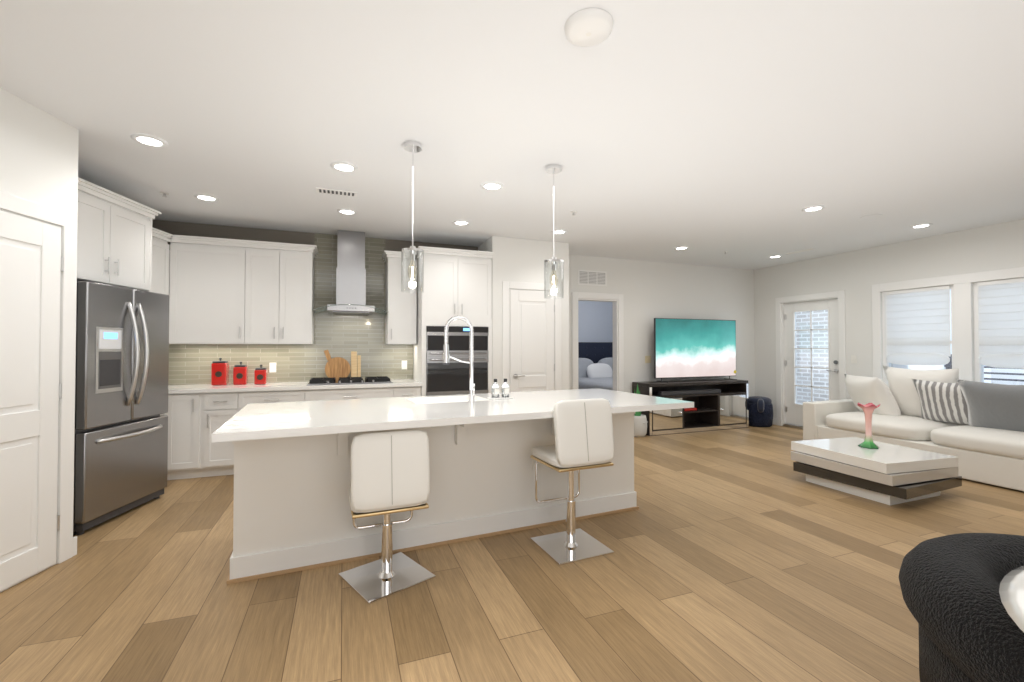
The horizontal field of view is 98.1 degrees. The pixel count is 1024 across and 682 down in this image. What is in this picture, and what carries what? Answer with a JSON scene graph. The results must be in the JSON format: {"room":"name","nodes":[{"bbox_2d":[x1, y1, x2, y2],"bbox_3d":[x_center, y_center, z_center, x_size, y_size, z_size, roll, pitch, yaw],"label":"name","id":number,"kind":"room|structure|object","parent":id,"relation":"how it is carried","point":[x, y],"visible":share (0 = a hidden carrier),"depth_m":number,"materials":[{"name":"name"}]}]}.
{"room":"kitchen","nodes":[
{"label":"kitchen","id":0,"kind":"room"},
{"bbox_2d":[0,87,78,591],"bbox_3d":[-3.053,-0.022,1.217,1.672,2.700,7.596,0,-1,-21],"label":"wall","id":1,"kind":"structure","parent":0,"point":[38,155],"depth_m":2.57,"materials":[{"name":"white paint"}]},
{"bbox_2d":[0,210,63,590],"bbox_3d":[-2.722,0.318,2.301,0.020,2.028,0.830,0,-1,-4],"label":"door","id":2,"kind":"structure","parent":1,"relation":"in","point":[31,263],"depth_m":2.51,"materials":[{"name":"white wood"}]},
{"bbox_2d":[0,191,77,563],"bbox_3d":[-2.718,0.274,2.289,0.307,2.140,0.971,0,-1,-21],"label":"trim","id":3,"kind":"structure","parent":1,"relation":"attached to","point":[68,222],"depth_m":2.73,"materials":[{"name":"white wood"}]},
{"bbox_2d":[152,227,167,294],"bbox_3d":[-3.688,-0.518,4.296,0.489,1.082,0.619,0,-1,-21],"label":"upper cabinet","id":4,"kind":"object","parent":1,"relation":"attached to","point":[159,240],"depth_m":4.45,"materials":[{"name":"white wood"}]},
{"bbox_2d":[169,228,754,396],"bbox_3d":[0.068,0.053,6.369,9.450,2.700,0.100,0,-1,-21],"label":"wall","id":5,"kind":"structure","parent":0,"point":[650,291],"depth_m":7.24,"materials":[{"name":"white paint"}]},
{"bbox_2d":[77,177,160,291],"bbox_3d":[-3.462,0.096,3.477,0.665,2.530,0.990,0,-1,-4],"label":"upper cabinet","id":6,"kind":"object","parent":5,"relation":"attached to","point":[114,239],"visible":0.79,"depth_m":3.53,"materials":[{"name":"white wood"}]},
{"bbox_2d":[168,235,251,343],"bbox_3d":[-3.251,-0.510,4.840,0.762,1.082,0.398,0,-1,-21],"label":"upper cabinet","id":7,"kind":"object","parent":5,"relation":"attached to","point":[229,291],"depth_m":4.71,"materials":[{"name":"white wood"}]},
{"bbox_2d":[252,243,315,343],"bbox_3d":[-2.676,-0.506,5.089,0.723,1.082,0.340,0,-1,-21],"label":"upper cabinet","id":8,"kind":"object","parent":5,"relation":"attached to","point":[282,277],"depth_m":4.95,"materials":[{"name":"white wood"}]},
{"bbox_2d":[168,233,412,384],"bbox_3d":[-2.588,-0.412,5.307,2.785,1.797,0.004,0,-1,-21],"label":"tile backsplash","id":9,"kind":"structure","parent":5,"relation":"attached to","point":[342,336],"depth_m":5.42,"materials":[{"name":"beige tile"}]},
{"bbox_2d":[269,363,275,372],"bbox_3d":[-2.803,0.311,5.208,0.070,0.115,0.008,0,-1,-21],"label":"electrical outlet","id":10,"kind":"object","parent":9,"relation":"attached to","point":[272,367],"visible":1,"depth_m":5.20,"materials":[{"name":"white plastic"}]},
{"bbox_2d":[402,360,406,368],"bbox_3d":[-1.392,0.309,5.744,0.070,0.115,0.008,0,-1,-21],"label":"electrical outlet","id":11,"kind":"object","parent":9,"relation":"attached to","point":[404,364],"visible":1,"depth_m":5.74,"materials":[{"name":"white plastic"}]},
{"bbox_2d":[153,220,477,263],"bbox_3d":[-2.195,-1.149,5.471,3.689,0.319,0.004,0,-1,-21],"label":"paint","id":12,"kind":"object","parent":5,"relation":"attached to","point":[217,231],"visible":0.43,"depth_m":5.16,"materials":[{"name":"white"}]},
{"bbox_2d":[312,230,387,314],"bbox_3d":[-1.918,-0.819,5.302,0.824,0.983,0.491,0,-1,-21],"label":"range hood","id":13,"kind":"object","parent":5,"relation":"attached to","point":[350,284],"visible":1,"depth_m":5.27,"materials":[{"name":"silver metal"}]},
{"bbox_2d":[384,255,416,343],"bbox_3d":[-1.396,-0.499,5.576,0.345,1.082,0.340,0,-1,-21],"label":"upper cabinet","id":14,"kind":"object","parent":5,"relation":"attached to","point":[400,319],"depth_m":5.42,"materials":[{"name":"white wood"}]},
{"bbox_2d":[73,418,776,555],"bbox_3d":[0.976,1.292,2.703,9.982,0.115,7.364,0,-1,-21],"label":"baseboard","id":15,"kind":"structure","parent":5,"relation":"attached to","point":[75,537],"depth_m":2.80,"materials":[{"name":"white wood"}]},
{"bbox_2d":[578,270,606,286],"bbox_3d":[1.224,-0.956,6.762,0.500,0.230,0.014,0,-1,-21],"label":"air vent","id":16,"kind":"object","parent":5,"relation":"in","point":[591,278],"visible":1,"depth_m":6.75,"materials":[{"name":"white metal"}]},
{"bbox_2d":[572,292,623,391],"bbox_3d":[1.297,0.340,6.832,0.900,2.140,0.140,0,-1,-21],"label":"trim","id":17,"kind":"structure","parent":5,"relation":"attached to","point":[616,299],"depth_m":6.90,"materials":[{"name":"white wood"}]},
{"bbox_2d":[645,356,650,362],"bbox_3d":[2.177,0.294,7.106,0.115,0.115,0.014,0,-1,-21],"label":"light switch","id":18,"kind":"object","parent":5,"relation":"attached to","point":[647,359],"visible":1,"depth_m":7.11,"materials":[{"name":"beige plastic"}]},
{"bbox_2d":[0,424,1023,681],"bbox_3d":[0.799,1.380,2.733,10.650,0.060,7.380,0,-1,-21],"label":"floor","id":19,"kind":"structure","parent":0,"point":[744,554],"depth_m":2.33,"materials":[{"name":"brown wood"}]},
{"bbox_2d":[73,281,168,535],"bbox_3d":[-3.333,0.474,3.481,0.845,1.775,0.840,0,-1,-4],"label":"fridge","id":20,"kind":"object","parent":19,"relation":"on","point":[121,406],"visible":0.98,"depth_m":3.37,"materials":[{"name":"silver metal"}]},
{"bbox_2d":[160,395,171,479],"bbox_3d":[-3.592,0.947,4.569,0.340,0.860,0.638,0,-1,-21],"label":"base cabinet","id":21,"kind":"object","parent":19,"relation":"on","point":[169,471],"depth_m":4.33,"materials":[{"name":"white wood"}]},
{"bbox_2d":[172,391,247,479],"bbox_3d":[-3.201,0.949,4.717,0.744,0.860,0.638,0,-1,-21],"label":"base cabinet","id":22,"kind":"object","parent":19,"relation":"on","point":[198,415],"depth_m":4.44,"materials":[{"name":"white wood"}]},
{"bbox_2d":[168,379,419,394],"bbox_3d":[-2.457,0.503,4.991,2.756,0.040,0.668,0,-1,-21],"label":"countertop","id":23,"kind":"structure","parent":22,"relation":"on","point":[193,389],"depth_m":4.74,"materials":[{"name":"white stone"}]},
{"bbox_2d":[211,358,228,384],"bbox_3d":[-3.201,0.332,4.875,0.140,0.298,0.143,0,-1,-21],"label":"canister","id":24,"kind":"object","parent":23,"relation":"on","point":[220,372],"visible":1,"depth_m":4.82,"materials":[{"name":"red metal"}]},
{"bbox_2d":[233,362,247,384],"bbox_3d":[-3.007,0.355,4.927,0.125,0.253,0.128,0,-1,-21],"label":"canister","id":25,"kind":"object","parent":23,"relation":"on","point":[240,374],"visible":1,"depth_m":4.87,"materials":[{"name":"red metal"}]},
{"bbox_2d":[254,365,266,383],"bbox_3d":[-2.813,0.373,4.979,0.115,0.218,0.118,0,-1,-21],"label":"canister","id":26,"kind":"object","parent":23,"relation":"on","point":[260,375],"visible":1,"depth_m":4.93,"materials":[{"name":"red ceramic"}]},
{"bbox_2d":[324,350,360,379],"bbox_3d":[-2.071,0.297,5.433,0.424,0.382,0.069,0,-1,-25],"label":"cutting boards","id":27,"kind":"object","parent":23,"relation":"on","point":[336,367],"visible":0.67,"depth_m":5.42,"materials":[{"name":"brown wood"}]},
{"bbox_2d":[306,376,392,384],"bbox_3d":[-1.884,0.461,5.194,0.910,0.049,0.480,0,-1,-21],"label":"cooktop","id":28,"kind":"object","parent":23,"relation":"in","point":[346,380],"visible":1,"depth_m":5.07,"materials":[{"name":"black metal"}]},
{"bbox_2d":[248,391,311,403],"bbox_3d":[-2.619,0.952,4.938,0.737,0.860,0.638,0,-1,-21],"label":"base cabinet","id":29,"kind":"object","parent":19,"relation":"on","point":[254,397],"depth_m":4.67,"materials":[{"name":"white wood"}]},
{"bbox_2d":[312,387,399,400],"bbox_3d":[-1.899,0.956,5.212,1.039,0.860,0.638,0,-1,-21],"label":"base cabinet","id":30,"kind":"object","parent":19,"relation":"on","point":[345,393],"depth_m":4.94,"materials":[{"name":"white wood"}]},
{"bbox_2d":[338,430,435,604],"bbox_3d":[-0.716,0.921,2.548,0.466,0.853,0.469,1,-1,-32],"label":"bar stool","id":31,"kind":"object","parent":19,"relation":"on","point":[390,472],"visible":1,"depth_m":2.40,"materials":[{"name":"white leather"}]},
{"bbox_2d":[400,383,421,396],"bbox_3d":[-1.350,0.960,5.421,0.375,0.860,0.638,0,-1,-21],"label":"base cabinet","id":32,"kind":"object","parent":19,"relation":"on","point":[404,391],"depth_m":5.15,"materials":[{"name":"white wood"}]},
{"bbox_2d":[227,416,638,583],"bbox_3d":[-0.393,0.923,3.299,2.886,0.870,1.008,0,-1,-21],"label":"kitchen island","id":33,"kind":"object","parent":19,"relation":"on","point":[292,483],"depth_m":2.91,"materials":[{"name":"white paint"}]},
{"bbox_2d":[212,388,693,442],"bbox_3d":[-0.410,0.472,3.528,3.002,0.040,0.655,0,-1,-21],"label":"island countertop","id":34,"kind":"structure","parent":33,"relation":"on","point":[596,391],"depth_m":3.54,"materials":[{"name":"white stone"}]},
{"bbox_2d":[443,315,474,402],"bbox_3d":[-0.378,0.130,3.197,0.241,0.632,0.092,0,-1,-21],"label":"faucet","id":35,"kind":"object","parent":34,"relation":"on","point":[446,358],"visible":1,"depth_m":3.22,"materials":[{"name":"silver metal"}]},
{"bbox_2d":[488,379,512,399],"bbox_3d":[-0.090,0.373,3.473,0.180,0.154,0.100,0,-1,-24],"label":"soap tray","id":36,"kind":"object","parent":34,"relation":"on","point":[504,390],"visible":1,"depth_m":3.45,"materials":[{"name":"white stone"}]},
{"bbox_2d":[414,246,492,395],"bbox_3d":[-0.777,0.147,5.620,0.910,2.490,0.694,0,-1,-21],"label":"tall cabinet","id":37,"kind":"object","parent":19,"relation":"on","point":[458,282],"visible":0.69,"depth_m":5.35,"materials":[{"name":"white wood"}]},
{"bbox_2d":[530,398,613,564],"bbox_3d":[0.389,0.862,2.939,0.426,0.983,0.439,0,-1,-21],"label":"bar stool","id":38,"kind":"object","parent":19,"relation":"on","point":[583,432],"visible":1,"depth_m":2.80,"materials":[{"name":"white leather"}]},
{"bbox_2d":[634,384,647,436],"bbox_3d":[1.863,1.016,6.572,0.270,0.780,0.280,0,-1,-21],"label":"planter","id":39,"kind":"object","parent":19,"relation":"on","point":[640,424],"visible":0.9,"depth_m":6.46,"materials":[{"name":"white ceramic"}]},
{"bbox_2d":[632,379,748,435],"bbox_3d":[2.885,1.029,7.104,1.970,0.770,0.451,0,-1,-21],"label":"media console","id":40,"kind":"object","parent":19,"relation":"on","point":[721,404],"visible":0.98,"depth_m":7.07,"materials":[{"name":"black wood"}]},
{"bbox_2d":[654,318,736,382],"bbox_3d":[3.003,0.144,7.194,1.665,0.998,0.260,0,-1,-21],"label":"tv","id":41,"kind":"object","parent":40,"relation":"on","point":[684,348],"visible":0.98,"depth_m":7.17,"materials":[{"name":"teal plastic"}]},
{"bbox_2d":[748,396,772,426],"bbox_3d":[4.135,1.174,7.443,0.451,0.490,0.470,0,-1,-21],"label":"backpack","id":42,"kind":"object","parent":19,"relation":"on","point":[760,411],"visible":0.98,"depth_m":7.28,"materials":[{"name":"blue fabric"}]},
{"bbox_2d":[791,402,961,504],"bbox_3d":[3.360,0.982,4.170,0.934,0.778,1.000,0,-1,-21],"label":"coffee table","id":43,"kind":"object","parent":19,"relation":"on","point":[867,467],"visible":1,"depth_m":3.88,"materials":[{"name":"white paint"}]},
{"bbox_2d":[803,366,1023,491],"bbox_3d":[5.006,0.836,4.452,1.130,1.079,3.550,0,-1,-21],"label":"sofa","id":44,"kind":"object","parent":19,"relation":"on","point":[976,428],"visible":0.88,"depth_m":4.81,"materials":[{"name":"white fabric"}]},
{"bbox_2d":[843,373,903,423],"bbox_3d":[4.562,0.713,5.638,0.583,0.553,0.741,0,-1,-21],"label":"cushion","id":45,"kind":"object","parent":44,"relation":"on","point":[863,390],"depth_m":5.41,"materials":[{"name":"white fabric"}]},
{"bbox_2d":[882,366,968,425],"bbox_3d":[4.865,0.627,5.263,0.341,0.638,0.742,0,-1,-21],"label":"cushion","id":46,"kind":"object","parent":44,"relation":"on","point":[900,382],"depth_m":5.24,"materials":[{"name":"white fabric"}]},
{"bbox_2d":[899,533,1023,681],"bbox_3d":[1.542,0.977,1.139,0.878,0.700,0.819,0,-1,-21],"label":"barrel chair","id":47,"kind":"object","parent":19,"relation":"on","point":[970,630],"visible":0.83,"depth_m":1.19,"materials":[{"name":"black fabric"}]},
{"bbox_2d":[999,566,1023,631],"bbox_3d":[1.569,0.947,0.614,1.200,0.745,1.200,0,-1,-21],"label":"cushion","id":48,"kind":"object","parent":47,"relation":"on","point":[1011,590],"visible":1,"depth_m":1.03,"materials":[{"name":"white fabric"}]},
{"bbox_2d":[0,0,1023,269],"bbox_3d":[0.799,-1.399,2.774,10.650,0.100,7.380,0,-1,-21],"label":"ceiling","id":49,"kind":"structure","parent":0,"point":[740,134],"depth_m":2.65,"materials":[{"name":"white paint"}]},
{"bbox_2d":[131,133,167,147],"bbox_3d":[-2.413,-1.340,2.962,0.189,0.011,0.203,0,-1,-21],"label":"recessed light","id":50,"kind":"object","parent":49,"relation":"in","point":[154,141],"depth_m":2.97,"materials":[{"name":"white paint"}]},
{"bbox_2d":[160,192,168,196],"bbox_3d":[-3.127,-1.315,3.999,0.069,0.033,0.069,1,-1,-33],"label":"sprinkler head","id":51,"kind":"object","parent":49,"relation":"attached to","point":[166,193],"depth_m":3.99},
{"bbox_2d":[193,194,218,200],"bbox_3d":[-2.807,-1.324,4.085,0.191,0.011,0.196,0,-1,-21],"label":"recessed light","id":52,"kind":"object","parent":49,"relation":"in","point":[205,197],"depth_m":4.10,"materials":[{"name":"white paint"}]},
{"bbox_2d":[316,187,356,196],"bbox_3d":[-1.564,-1.327,3.967,0.340,0.009,0.110,0,-1,-21],"label":"ceiling vent","id":53,"kind":"object","parent":49,"relation":"in","point":[354,194],"depth_m":3.96,"materials":[{"name":"white metal"}]},
{"bbox_2d":[330,161,357,171],"bbox_3d":[-1.281,-1.334,3.391,0.193,0.011,0.203,0,-1,-21],"label":"recessed light","id":54,"kind":"object","parent":49,"relation":"in","point":[341,166],"depth_m":3.40,"materials":[{"name":"white paint"}]},
{"bbox_2d":[337,208,356,214],"bbox_3d":[-1.673,-1.318,4.508,0.182,0.011,0.209,0,-1,-21],"label":"recessed light","id":55,"kind":"object","parent":49,"relation":"in","point":[343,210],"depth_m":4.52,"materials":[{"name":"white paint"}]},
{"bbox_2d":[401,141,423,292],"bbox_3d":[-0.679,-0.840,3.039,0.156,1.009,0.156,0,-1,-21],"label":"pendant light","id":56,"kind":"object","parent":49,"relation":"hanging from","point":[413,147],"visible":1,"depth_m":3.03,"materials":[{"name":"clear glass"}]},
{"bbox_2d":[452,220,469,224],"bbox_3d":[-0.558,-1.312,4.903,0.186,0.011,0.192,0,-1,-21],"label":"recessed light","id":57,"kind":"object","parent":49,"relation":"in","point":[457,222],"depth_m":4.92,"materials":[{"name":"white paint"}]},
{"bbox_2d":[481,182,503,189],"bbox_3d":[-0.170,-1.328,3.792,0.190,0.011,0.193,0,-1,-21],"label":"recessed light","id":58,"kind":"object","parent":49,"relation":"in","point":[486,185],"depth_m":3.80,"materials":[{"name":"white paint"}]},
{"bbox_2d":[544,164,563,298],"bbox_3d":[0.321,-0.835,3.419,0.156,1.009,0.156,0,-1,-21],"label":"pendant light","id":59,"kind":"object","parent":49,"relation":"hanging from","point":[553,169],"visible":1,"depth_m":3.40,"materials":[{"name":"clear glass"}]},
{"bbox_2d":[551,229,566,233],"bbox_3d":[0.562,-1.306,5.286,0.197,0.011,0.193,0,-1,-21],"label":"recessed light","id":60,"kind":"object","parent":49,"relation":"in","point":[559,231],"depth_m":5.30,"materials":[{"name":"white paint"}]},
{"bbox_2d":[564,8,612,46],"bbox_3d":[0.331,-1.343,1.921,0.208,0.036,0.208,0,-1,-21],"label":"smoke detector","id":61,"kind":"object","parent":49,"relation":"attached to","point":[587,27],"visible":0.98,"depth_m":1.89,"materials":[{"name":"white plastic"}]},
{"bbox_2d":[674,246,688,249],"bbox_3d":[2.348,-1.294,6.152,0.199,0.011,0.202,0,-1,-21],"label":"recessed light","id":62,"kind":"object","parent":49,"relation":"in","point":[681,247],"depth_m":6.17,"materials":[{"name":"white paint"}]},
{"bbox_2d":[768,255,782,257],"bbox_3d":[3.988,-1.285,6.728,0.196,0.011,0.182,0,-1,-21],"label":"recessed light","id":63,"kind":"object","parent":49,"relation":"in","point":[774,256],"depth_m":6.76,"materials":[{"name":"white paint"}]},
{"bbox_2d":[802,205,824,211],"bbox_3d":[2.990,-1.319,4.407,0.200,0.011,0.202,0,-1,-21],"label":"recessed light","id":64,"kind":"object","parent":49,"relation":"in","point":[817,207],"depth_m":4.43,"materials":[{"name":"white paint"}]},
{"bbox_2d":[910,223,932,227],"bbox_3d":[4.635,-1.310,5.026,0.206,0.011,0.184,0,-1,-21],"label":"recessed light","id":65,"kind":"object","parent":49,"relation":"in","point":[925,224],"depth_m":5.04,"materials":[{"name":"white paint"}]},
{"bbox_2d":[478,236,568,392],"bbox_3d":[0.143,0.049,6.002,1.070,2.699,0.640,0,-1,-21],"label":"wall","id":66,"kind":"structure","parent":0,"point":[517,260],"depth_m":5.68,"materials":[{"name":"white paint"}]},
{"bbox_2d":[502,281,560,389],"bbox_3d":[0.262,0.323,5.690,0.815,2.140,0.019,0,-1,-21],"label":"trim","id":67,"kind":"structure","parent":66,"relation":"attached to","point":[506,285],"depth_m":5.65,"materials":[{"name":"white wood"}]},
{"bbox_2d":[510,290,554,391],"bbox_3d":[0.284,0.367,5.667,0.635,2.028,0.076,0,-1,-21],"label":"pantry door","id":68,"kind":"structure","parent":66,"relation":"in","point":[532,366],"depth_m":5.69,"materials":[{"name":"white painted wood"},{"name":"brushed nickel"}]},
{"bbox_2d":[578,301,612,341],"bbox_3d":[0.946,0.107,10.040,4.500,2.700,0.100,0,-1,-21],"label":"wall","id":69,"kind":"structure","parent":0,"point":[595,321],"depth_m":10.36,"materials":[{"name":"blue"}]},
{"bbox_2d":[754,219,1023,417],"bbox_3d":[5.693,0.028,4.612,0.180,2.700,7.380,0,-1,-21],"label":"wall","id":70,"kind":"structure","parent":0,"point":[856,275],"depth_m":6.26,"materials":[{"name":"white paint"}]},
{"bbox_2d":[775,290,845,428],"bbox_3d":[4.759,0.338,7.040,0.200,2.150,1.110,0,-1,-21],"label":"trim","id":71,"kind":"structure","parent":70,"relation":"attached to","point":[840,295],"depth_m":7.30,"materials":[{"name":"white wood"}]},
{"bbox_2d":[784,299,838,425],"bbox_3d":[4.722,0.371,7.025,0.108,2.003,0.896,0,-1,-21],"label":"door","id":72,"kind":"structure","parent":70,"relation":"in","point":[793,412],"depth_m":7.14,"materials":[{"name":"white"}]},
{"bbox_2d":[882,285,954,386],"bbox_3d":[5.253,-0.031,5.730,0.090,1.290,0.780,0,-1,-21],"label":"window","id":73,"kind":"structure","parent":70,"relation":"in","point":[885,363],"depth_m":6.04,"materials":[{"name":"white"}]},
{"bbox_2d":[885,285,950,365],"bbox_3d":[5.189,-0.179,5.708,0.040,0.985,0.680,0,-1,-21],"label":"blind","id":74,"kind":"object","parent":73,"relation":"attached to","point":[918,326],"visible":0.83,"depth_m":5.68,"materials":[{"name":"white fabric"}]},
{"bbox_2d":[872,267,1023,387],"bbox_3d":[5.495,-0.049,4.816,0.044,1.500,2.880,0,-1,-21],"label":"trim","id":75,"kind":"structure","parent":70,"relation":"attached to","point":[962,315],"depth_m":5.29,"materials":[{"name":"white wood"}]},
{"bbox_2d":[973,278,1023,384],"bbox_3d":[5.587,-0.044,4.851,0.090,1.290,0.780,0,-1,-21],"label":"window","id":76,"kind":"structure","parent":70,"relation":"in","point":[979,369],"depth_m":5.17,"materials":[{"name":"white"}]},
{"bbox_2d":[978,278,1023,368],"bbox_3d":[5.523,-0.192,4.829,0.040,0.985,0.680,0,-1,-21],"label":"blind","id":77,"kind":"object","parent":76,"relation":"attached to","point":[1001,321],"visible":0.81,"depth_m":4.96,"materials":[{"name":"white fabric"}]},
{"bbox_3d":[1.482,1.466,8.608,4.500,0.060,3.120,0,-1,-21],"label":"floor","id":78,"kind":"structure","parent":0,"visible":0},
{"bbox_2d":[578,342,612,389],"bbox_3d":[2.098,0.729,9.110,1.700,1.430,2.200,0,-1,-21],"label":"bed","id":79,"kind":"object","parent":78,"relation":"on","point":[595,364],"visible":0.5,"depth_m":9.51,"materials":[{"name":"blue fabric"}]},
{"label":"outside","id":80,"kind":"structure","parent":0,"visible":0},
{"bbox_2d":[796,310,1023,403],"bbox_3d":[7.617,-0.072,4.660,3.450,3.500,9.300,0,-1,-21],"label":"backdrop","id":81,"kind":"structure","parent":80,"point":[1007,378],"depth_m":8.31,"materials":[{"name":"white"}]}
]}

